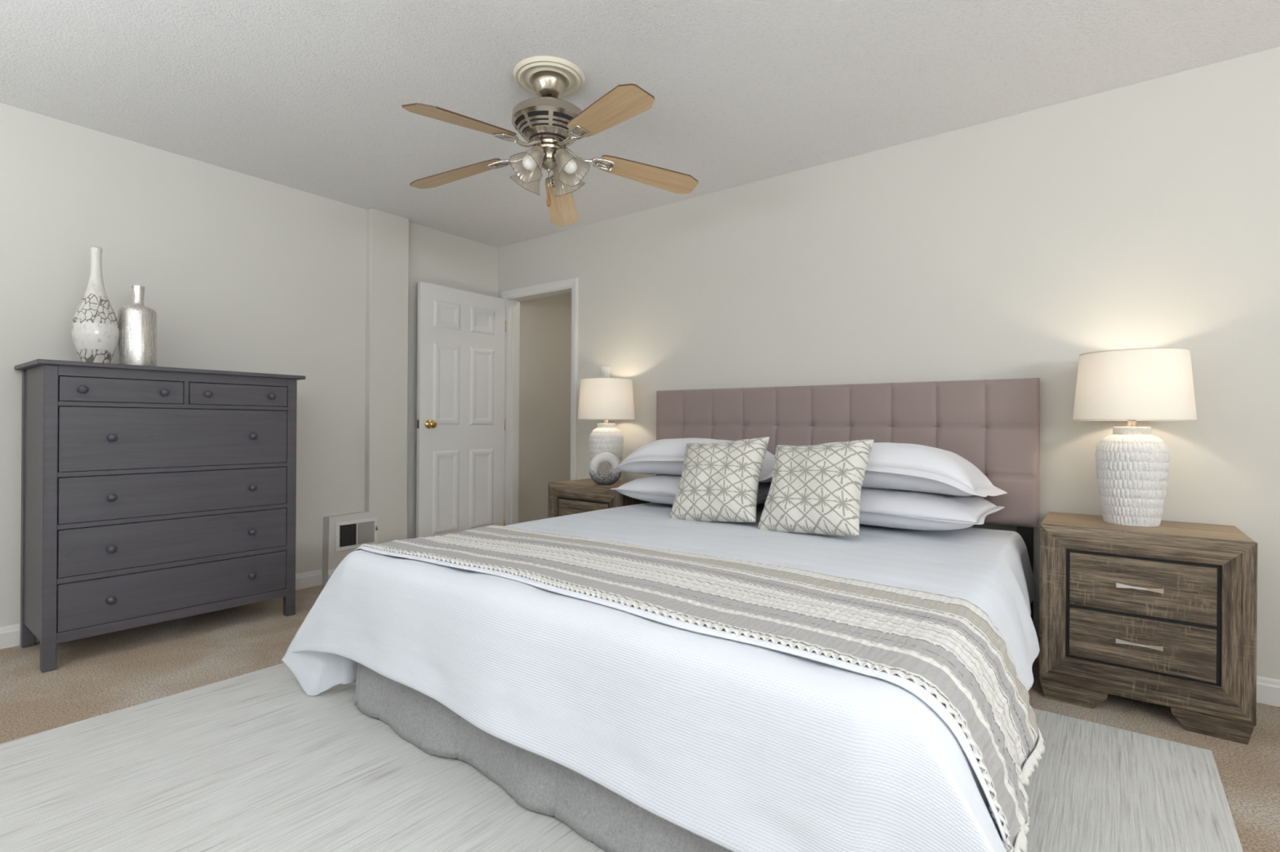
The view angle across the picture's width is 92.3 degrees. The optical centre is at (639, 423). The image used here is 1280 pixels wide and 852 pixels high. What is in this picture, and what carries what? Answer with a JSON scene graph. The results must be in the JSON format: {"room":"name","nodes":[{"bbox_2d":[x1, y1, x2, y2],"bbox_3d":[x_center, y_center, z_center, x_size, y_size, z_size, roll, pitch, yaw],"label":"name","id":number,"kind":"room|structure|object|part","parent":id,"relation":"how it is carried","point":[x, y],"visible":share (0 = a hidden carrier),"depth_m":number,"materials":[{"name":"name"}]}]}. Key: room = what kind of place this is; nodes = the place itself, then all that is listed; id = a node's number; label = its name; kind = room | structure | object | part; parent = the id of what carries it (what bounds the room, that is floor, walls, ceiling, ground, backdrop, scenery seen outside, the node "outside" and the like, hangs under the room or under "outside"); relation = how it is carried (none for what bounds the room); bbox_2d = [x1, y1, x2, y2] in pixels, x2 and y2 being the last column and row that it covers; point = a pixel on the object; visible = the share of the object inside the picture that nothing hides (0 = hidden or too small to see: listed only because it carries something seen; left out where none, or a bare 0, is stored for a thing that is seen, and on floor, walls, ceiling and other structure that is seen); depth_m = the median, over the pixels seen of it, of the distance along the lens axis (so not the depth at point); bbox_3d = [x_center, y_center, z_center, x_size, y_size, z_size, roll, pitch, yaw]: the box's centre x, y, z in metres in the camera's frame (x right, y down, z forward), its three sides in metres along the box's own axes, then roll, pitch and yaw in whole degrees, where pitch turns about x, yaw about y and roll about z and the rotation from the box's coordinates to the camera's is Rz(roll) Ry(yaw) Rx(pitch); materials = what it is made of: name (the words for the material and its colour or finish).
{"room":"bedroom","nodes":[
{"label":"bedroom","id":0,"kind":"room"},
{"bbox_2d":[0,102,497,627],"bbox_3d":[-2.626,-0.212,3.152,0.120,2.440,4.920,0,0,37],"label":"wall","id":1,"kind":"structure","parent":0,"point":[237,271],"depth_m":3.35,"materials":[{"name":"white paint"}]},
{"bbox_2d":[0,569,322,649],"bbox_3d":[-2.587,0.961,3.104,0.014,0.095,4.700,0,0,37],"label":"baseboard","id":2,"kind":"structure","parent":1,"relation":"attached to","point":[10,636],"depth_m":2.80,"materials":[{"name":"white paint"}]},
{"bbox_2d":[321,506,407,585],"bbox_3d":[-1.815,0.796,4.077,0.064,0.436,0.556,0,0,37],"label":"trim","id":3,"kind":"structure","parent":1,"relation":"attached to","point":[392,523],"depth_m":4.00,"materials":[{"name":"white paint"}]},
{"bbox_2d":[335,517,377,551],"bbox_3d":[-1.832,0.717,3.987,0.018,0.184,0.280,0,0,37],"label":"air vent","id":4,"kind":"object","parent":3,"relation":"in","point":[349,535],"visible":0.99,"depth_m":3.98,"materials":[{"name":"white metal"}]},
{"bbox_2d":[364,208,408,511],"bbox_3d":[-1.724,-0.356,4.190,0.068,2.140,0.277,0,0,37],"label":"wall column","id":5,"kind":"structure","parent":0,"point":[387,233],"depth_m":4.15,"materials":[{"name":"white paint"}]},
{"bbox_2d":[518,293,571,523],"bbox_3d":[0.116,-0.193,4.907,2.500,2.440,1.200,0,0,37],"label":"wall","id":6,"kind":"structure","parent":0,"point":[545,323],"depth_m":5.52,"materials":[{"name":"white paint"}]},
{"bbox_2d":[0,0,1279,248],"bbox_3d":[0.549,-1.460,1.596,7.000,0.100,6.300,0,0,37],"label":"ceiling","id":7,"kind":"structure","parent":0,"point":[306,95],"depth_m":2.48,"materials":[{"name":"white paint"}]},
{"bbox_2d":[513,55,585,97],"bbox_3d":[-0.369,-1.405,2.510,0.290,0.021,0.290,0,0,37],"label":"ceiling medallion","id":8,"kind":"object","parent":7,"relation":"attached to","point":[524,70],"visible":0.73,"depth_m":2.44,"materials":[{"name":"beige paint"}]},
{"bbox_2d":[401,70,698,226],"bbox_3d":[-0.393,-1.145,2.470,1.256,0.522,1.204,0,0,37],"label":"ceiling fan","id":9,"kind":"object","parent":8,"relation":"hanging from","point":[549,124],"visible":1,"depth_m":2.45,"materials":[{"name":"brown wood"}]},
{"bbox_3d":[-0.781,-1.071,2.638,0.437,0.006,0.140,-8,8,17],"label":"blade","id":10,"kind":"part","parent":9,"relation":"part of","materials":[{"name":"brown wood"}]},
{"bbox_3d":[-0.620,-1.062,2.161,0.140,0.006,0.437,13,16,33],"label":"blade","id":11,"kind":"part","parent":9,"relation":"part of","materials":[{"name":"brown wood"}]},
{"bbox_3d":[-0.456,-1.039,2.565,0.058,0.087,0.058,44,22,26],"label":"bulb","id":12,"kind":"part","parent":9,"relation":"part of","materials":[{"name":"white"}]},
{"bbox_3d":[-0.427,-1.039,2.425,0.058,0.087,0.058,0,-38,33],"label":"bulb","id":13,"kind":"part","parent":9,"relation":"part of","materials":[{"name":"white glass"}]},
{"bbox_3d":[-0.376,-1.057,2.937,0.140,0.006,0.437,-10,-9,-2],"label":"blade","id":14,"kind":"part","parent":9,"relation":"part of","materials":[{"name":"brown wood"}]},
{"bbox_3d":[-0.316,-1.038,2.594,0.058,0.087,0.058,0,38,33],"label":"bulb","id":15,"kind":"part","parent":9,"relation":"part of","materials":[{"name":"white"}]},
{"bbox_3d":[-0.287,-1.038,2.454,0.058,0.087,0.058,-43,-22,26],"label":"bulb","id":16,"kind":"part","parent":9,"relation":"part of","materials":[{"name":"white glass"}]},
{"bbox_3d":[-0.114,-1.093,2.162,0.140,0.006,0.437,14,-4,-37],"label":"blade","id":17,"kind":"part","parent":9,"relation":"part of","materials":[{"name":"brown wood"}]},
{"bbox_3d":[0.036,-1.071,2.646,0.437,0.006,0.140,8,-13,-18],"label":"blade","id":18,"kind":"part","parent":9,"relation":"part of","materials":[{"name":"brown wood"}]},
{"bbox_2d":[0,584,1279,851],"bbox_3d":[0.532,1.080,1.596,7.000,0.100,6.300,0,0,37],"label":"floor","id":19,"kind":"structure","parent":0,"point":[95,676],"depth_m":2.38,"materials":[{"name":"beige carpet"}]},
{"bbox_2d":[13,359,305,672],"bbox_3d":[-2.301,0.376,3.022,0.536,1.269,1.033,0,0,37],"label":"dresser","id":20,"kind":"object","parent":19,"relation":"on","point":[150,495],"visible":1,"depth_m":2.77,"materials":[{"name":"grey wood"}]},
{"bbox_3d":[-2.769,0.382,2.786,0.045,1.250,0.044,0,0,37],"label":"leg","id":21,"kind":"part","parent":20,"relation":"part of","materials":[{"name":"grey wood"}]},
{"bbox_3d":[-2.600,0.328,2.647,0.402,1.140,0.016,0,0,37],"label":"panel","id":22,"kind":"part","parent":20,"relation":"part of","materials":[{"name":"grey wood"}]},
{"bbox_3d":[-2.420,0.384,2.519,0.045,1.250,0.044,0,0,37],"label":"leg","id":23,"kind":"part","parent":20,"relation":"part of","materials":[{"name":"grey wood"}]},
{"bbox_3d":[-2.328,-0.144,2.571,0.034,0.034,0.034,0,0,37],"label":"knob","id":24,"kind":"part","parent":20,"relation":"part of","materials":[{"name":"grey paint"}]},
{"bbox_2d":[71,246,119,363],"bbox_3d":[-2.457,-0.528,2.778,0.163,0.538,0.163,0,0,37],"label":"vase","id":25,"kind":"object","parent":20,"relation":"on","point":[95,327],"visible":0.98,"depth_m":2.74,"materials":[{"name":"white ceramic"}]},
{"bbox_3d":[-2.275,0.758,2.647,0.034,0.034,0.034,0,0,37],"label":"knob","id":26,"kind":"part","parent":20,"relation":"part of","materials":[{"name":"grey paint"}]},
{"bbox_3d":[-2.274,0.540,2.647,0.034,0.034,0.034,0,0,37],"label":"knob","id":27,"kind":"part","parent":20,"relation":"part of","materials":[{"name":"grey paint"}]},
{"bbox_3d":[-2.272,0.319,2.647,0.034,0.034,0.034,0,0,37],"label":"knob","id":28,"kind":"part","parent":20,"relation":"part of","materials":[{"name":"grey paint"}]},
{"bbox_3d":[-2.271,0.059,2.647,0.034,0.034,0.034,0,0,37],"label":"knob","id":29,"kind":"part","parent":20,"relation":"part of","materials":[{"name":"grey paint"}]},
{"bbox_3d":[-2.263,-0.144,2.700,0.022,0.101,0.425,0,0,37],"label":"drawer","id":30,"kind":"part","parent":20,"relation":"part of","materials":[{"name":"grey wood"}]},
{"bbox_2d":[117,284,156,366],"bbox_3d":[-2.366,-0.453,2.898,0.142,0.388,0.142,0,0,37],"label":"vase","id":31,"kind":"object","parent":20,"relation":"on","point":[137,322],"visible":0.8,"depth_m":2.85,"materials":[{"name":"silver metal"}]},
{"bbox_3d":[-2.158,-0.143,2.792,0.034,0.034,0.034,0,0,37],"label":"knob","id":32,"kind":"part","parent":20,"relation":"part of","materials":[{"name":"grey paint"}]},
{"bbox_3d":[-2.135,0.884,2.884,0.027,0.044,0.890,0,0,37],"label":"rail","id":33,"kind":"part","parent":20,"relation":"part of","materials":[{"name":"grey wood"}]},
{"bbox_3d":[-2.134,0.650,2.884,0.027,0.024,0.890,0,0,37],"label":"rail","id":34,"kind":"part","parent":20,"relation":"part of","materials":[{"name":"grey wood"}]},
{"bbox_3d":[-2.130,0.763,2.881,0.022,0.195,0.880,0,0,37],"label":"drawer","id":35,"kind":"part","parent":20,"relation":"part of","materials":[{"name":"grey wood"}]},
{"bbox_3d":[-2.129,0.539,2.881,0.022,0.195,0.880,0,0,37],"label":"drawer","id":36,"kind":"part","parent":20,"relation":"part of","materials":[{"name":"grey wood"}]},
{"bbox_3d":[-2.127,0.320,2.881,0.022,0.190,0.880,0,0,37],"label":"drawer","id":37,"kind":"part","parent":20,"relation":"part of","materials":[{"name":"grey wood"}]},
{"bbox_3d":[-2.132,0.427,2.884,0.027,0.021,0.890,0,0,37],"label":"rail","id":38,"kind":"part","parent":20,"relation":"part of","materials":[{"name":"grey wood"}]},
{"bbox_3d":[-2.131,0.212,2.884,0.027,0.020,0.890,0,0,37],"label":"rail","id":39,"kind":"part","parent":20,"relation":"part of","materials":[{"name":"grey wood"}]},
{"bbox_3d":[-2.129,-0.082,2.884,0.027,0.019,0.890,0,0,37],"label":"rail","id":40,"kind":"part","parent":20,"relation":"part of","materials":[{"name":"grey wood"}]},
{"bbox_3d":[-2.126,0.066,2.881,0.022,0.269,0.880,0,0,37],"label":"drawer","id":41,"kind":"part","parent":20,"relation":"part of","materials":[{"name":"grey wood"}]},
{"bbox_3d":[-2.128,-0.218,2.884,0.027,0.042,0.890,0,0,37],"label":"rail","id":42,"kind":"part","parent":20,"relation":"part of","materials":[{"name":"grey wood"}]},
{"bbox_3d":[-2.055,-0.142,2.927,0.034,0.034,0.034,0,0,37],"label":"knob","id":43,"kind":"part","parent":20,"relation":"part of","materials":[{"name":"grey paint"}]},
{"bbox_3d":[-1.987,-0.142,3.060,0.022,0.101,0.429,0,0,37],"label":"drawer","id":44,"kind":"part","parent":20,"relation":"part of","materials":[{"name":"grey wood"}]},
{"bbox_3d":[-1.943,0.761,3.081,0.034,0.034,0.034,0,0,37],"label":"knob","id":45,"kind":"part","parent":20,"relation":"part of","materials":[{"name":"grey paint"}]},
{"bbox_3d":[-1.941,0.543,3.081,0.034,0.034,0.034,0,0,37],"label":"knob","id":46,"kind":"part","parent":20,"relation":"part of","materials":[{"name":"grey paint"}]},
{"bbox_3d":[-1.940,0.321,3.081,0.034,0.034,0.034,0,0,37],"label":"knob","id":47,"kind":"part","parent":20,"relation":"part of","materials":[{"name":"grey paint"}]},
{"bbox_3d":[-1.938,0.062,3.081,0.034,0.034,0.034,0,0,37],"label":"knob","id":48,"kind":"part","parent":20,"relation":"part of","materials":[{"name":"grey paint"}]},
{"bbox_3d":[-1.884,-0.141,3.149,0.034,0.034,0.034,0,0,37],"label":"knob","id":49,"kind":"part","parent":20,"relation":"part of","materials":[{"name":"grey paint"}]},
{"bbox_3d":[-1.854,0.388,3.257,0.045,1.250,0.045,0,0,37],"label":"leg","id":50,"kind":"part","parent":20,"relation":"part of","materials":[{"name":"grey wood"}]},
{"bbox_2d":[327,568,335,581],"bbox_3d":[-1.782,0.966,4.058,0.014,0.095,0.546,0,0,37],"label":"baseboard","id":51,"kind":"structure","parent":19,"relation":"on","point":[330,572],"depth_m":3.85,"materials":[{"name":"white paint"}]},
{"bbox_2d":[547,478,653,518],"bbox_3d":[-0.218,0.697,3.829,0.590,0.655,0.468,0,0,37],"label":"nightstand","id":52,"kind":"object","parent":19,"relation":"on","point":[581,495],"visible":0.17,"depth_m":3.69,"materials":[{"name":"brown wood"}]},
{"bbox_3d":[-0.340,0.560,3.669,0.400,0.192,0.012,0,0,37],"label":"drawer","id":53,"kind":"part","parent":52,"relation":"part of","materials":[{"name":"brown wood"}]},
{"bbox_3d":[-0.335,0.653,3.676,0.432,0.410,0.010,0,0,37],"label":"inset panel","id":54,"kind":"part","parent":52,"relation":"part of","materials":[{"name":"black paint"}]},
{"bbox_2d":[588,452,621,484],"bbox_3d":[-0.210,0.272,3.737,0.200,0.196,0.060,0,0,5],"label":"ring vase","id":55,"kind":"object","parent":52,"relation":"on","point":[610,458],"visible":0.95,"depth_m":3.71,"materials":[{"name":"ceramic"}]},
{"bbox_2d":[577,377,635,481],"bbox_3d":[-0.218,0.041,3.987,0.375,0.657,0.375,0,0,-35],"label":"table lamp","id":56,"kind":"object","parent":52,"relation":"on","point":[606,399],"visible":0.76,"depth_m":3.87,"materials":[{"name":"beige"}]},
{"bbox_3d":[-0.218,-0.029,3.987,0.375,0.004,0.375,0,0,37],"label":"shade trim","id":57,"kind":"part","parent":56,"relation":"part of","materials":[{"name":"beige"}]},
{"bbox_3d":[-0.217,-0.157,3.987,0.373,0.257,0.373,0,0,37],"label":"lamp shade","id":58,"kind":"part","parent":56,"relation":"part of","materials":[{"name":"white fabric"}]},
{"bbox_3d":[-0.216,-0.285,3.987,0.334,0.004,0.334,0,0,37],"label":"shade trim","id":59,"kind":"part","parent":56,"relation":"part of","materials":[{"name":"beige fabric"}]},
{"bbox_2d":[0,662,1243,851],"bbox_3d":[-0.509,1.016,1.397,3.010,0.012,3.654,0,0,37],"label":"area rug","id":60,"kind":"object","parent":19,"relation":"on","point":[253,762],"visible":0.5,"depth_m":1.70,"materials":[{"name":"white carpet"}]},
{"bbox_2d":[354,377,1039,851],"bbox_3d":[0.299,0.410,2.482,2.042,1.236,2.126,0,0,37],"label":"bed","id":61,"kind":"object","parent":60,"relation":"on","point":[993,425],"visible":0.36,"depth_m":2.72,"materials":[{"name":"fabric"}]},
{"bbox_2d":[281,502,1039,851],"bbox_3d":[0.274,0.727,2.382,2.512,0.576,2.186,0,0,37],"label":"duvet","id":62,"kind":"object","parent":61,"relation":"on","point":[740,747],"visible":0.62,"depth_m":1.40,"materials":[{"name":"white fabric"}]},
{"bbox_2d":[610,474,771,505],"bbox_3d":[0.331,0.354,3.326,0.856,0.176,0.542,0,1,36],"label":"pillow","id":63,"kind":"object","parent":62,"relation":"on","point":[660,488],"visible":0.36,"depth_m":3.24,"materials":[{"name":"white fabric"}]},
{"bbox_2d":[608,438,774,482],"bbox_3d":[0.345,0.188,3.310,0.896,0.224,0.578,0,0,37],"label":"pillow","id":64,"kind":"object","parent":63,"relation":"on","point":[662,456],"visible":0.42,"depth_m":3.21,"materials":[{"name":"white fabric"}]},
{"bbox_2d":[355,524,1044,851],"bbox_3d":[-0.051,0.571,1.858,2.118,0.300,0.647,0,0,37],"label":"throw blanket","id":65,"kind":"object","parent":62,"relation":"on","point":[945,651],"visible":0.98,"depth_m":1.44,"materials":[{"name":"grey fabric"}]},
{"bbox_2d":[669,436,769,522],"bbox_3d":[0.363,0.261,2.865,0.479,0.405,0.268,0,0,36],"label":"throw pillow","id":66,"kind":"object","parent":62,"relation":"on","point":[719,482],"visible":0.99,"depth_m":2.78,"materials":[{"name":"white fabric"}]},
{"bbox_2d":[757,439,873,536],"bbox_3d":[0.726,0.263,2.571,0.471,0.402,0.273,0,0,41],"label":"throw pillow","id":67,"kind":"object","parent":62,"relation":"on","point":[815,489],"visible":0.99,"depth_m":2.48,"materials":[{"name":"white fabric"}]},
{"bbox_2d":[763,487,1004,530],"bbox_3d":[1.077,0.360,2.754,0.896,0.174,0.541,0,1,39],"label":"pillow","id":68,"kind":"object","parent":62,"relation":"on","point":[886,508],"visible":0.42,"depth_m":2.48,"materials":[{"name":"white fabric"}]},
{"bbox_2d":[759,442,1007,497],"bbox_3d":[1.067,0.193,2.757,0.936,0.224,0.578,0,0,39],"label":"pillow","id":69,"kind":"object","parent":68,"relation":"on","point":[892,466],"visible":0.56,"depth_m":2.48,"materials":[{"name":"white fabric"}]},
{"bbox_3d":[0.926,0.122,3.298,2.042,0.651,0.070,0,0,37],"label":"headboard","id":70,"kind":"part","parent":61,"relation":"part of","materials":[{"name":"fabric"}]},
{"bbox_3d":[1.694,0.728,2.708,0.060,0.620,0.025,0,0,37],"label":"headboard leg","id":71,"kind":"part","parent":61,"relation":"part of","materials":[{"name":"black paint"}]},
{"bbox_2d":[1038,511,1257,745],"bbox_3d":[1.875,0.711,2.321,0.590,0.655,0.468,0,0,37],"label":"nightstand","id":72,"kind":"object","parent":19,"relation":"on","point":[1164,615],"visible":0.98,"depth_m":2.14,"materials":[{"name":"brown wood"}]},
{"bbox_2d":[1072,347,1197,527],"bbox_3d":[1.894,0.055,2.369,0.375,0.657,0.375,0,0,-35],"label":"table lamp","id":73,"kind":"object","parent":72,"relation":"on","point":[1131,385],"visible":1,"depth_m":2.27,"materials":[{"name":"white ceramic"}]},
{"bbox_3d":[1.896,-0.271,2.369,0.334,0.004,0.334,0,0,37],"label":"shade trim","id":74,"kind":"part","parent":73,"relation":"part of","materials":[{"name":"beige fabric"}]},
{"bbox_3d":[1.895,-0.143,2.369,0.373,0.257,0.373,0,0,37],"label":"lamp shade","id":75,"kind":"part","parent":73,"relation":"part of","materials":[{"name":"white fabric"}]},
{"bbox_3d":[1.895,-0.014,2.369,0.375,0.004,0.375,0,0,37],"label":"shade trim","id":76,"kind":"part","parent":73,"relation":"part of","materials":[{"name":"beige fabric"}]},
{"bbox_3d":[1.742,0.769,2.147,0.128,0.017,0.029,0,0,37],"label":"handle","id":77,"kind":"part","parent":72,"relation":"part of","materials":[{"name":"silver metal"}]},
{"bbox_3d":[1.743,0.572,2.147,0.128,0.017,0.029,0,0,37],"label":"handle","id":78,"kind":"part","parent":72,"relation":"part of","materials":[{"name":"silver metal"}]},
{"bbox_3d":[1.753,0.771,2.162,0.400,0.176,0.012,0,0,37],"label":"drawer","id":79,"kind":"part","parent":72,"relation":"part of","materials":[{"name":"brown wood"}]},
{"bbox_3d":[1.754,0.574,2.162,0.400,0.192,0.012,0,0,37],"label":"drawer","id":80,"kind":"part","parent":72,"relation":"part of","materials":[{"name":"brown wood"}]},
{"bbox_3d":[1.759,0.667,2.169,0.432,0.410,0.010,0,0,37],"label":"inset panel","id":81,"kind":"part","parent":72,"relation":"part of","materials":[{"name":"black paint"}]},
{"bbox_2d":[497,46,1279,679],"bbox_3d":[1.580,-0.183,2.954,6.800,2.440,0.120,0,0,37],"label":"wall","id":82,"kind":"structure","parent":0,"point":[1146,214],"depth_m":2.78,"materials":[{"name":"white paint"}]},
{"bbox_2d":[416,281,506,537],"bbox_3d":[-1.294,0.008,4.580,0.107,1.995,0.767,0,0,37],"label":"door","id":83,"kind":"structure","parent":82,"relation":"in","point":[461,334],"depth_m":4.54,"materials":[{"name":"white paint"}]},
{"bbox_3d":[-1.465,0.004,4.321,0.064,0.062,0.062,0,0,37],"label":"handle","id":84,"kind":"part","parent":83,"relation":"part of","materials":[{"name":"gold metal"}]},
{"bbox_2d":[501,277,578,525],"bbox_3d":[-0.748,-0.017,4.728,0.832,2.076,0.143,0,0,37],"label":"trim","id":85,"kind":"structure","parent":82,"relation":"attached to","point":[513,298],"depth_m":4.90,"materials":[{"name":"white paint"}]},
{"bbox_2d":[601,366,609,377],"bbox_3d":[-0.241,-0.341,4.265,0.072,0.114,0.013,0,0,37],"label":"light switch","id":86,"kind":"object","parent":82,"relation":"attached to","point":[605,370],"visible":0.73,"depth_m":4.26,"materials":[{"name":"white paint"}]},
{"bbox_2d":[1035,635,1279,706],"bbox_3d":[1.888,0.991,2.628,5.902,0.095,0.014,0,0,37],"label":"baseboard","id":87,"kind":"structure","parent":82,"relation":"attached to","point":[1268,690],"depth_m":2.28,"materials":[{"name":"white paint"}]}
]}

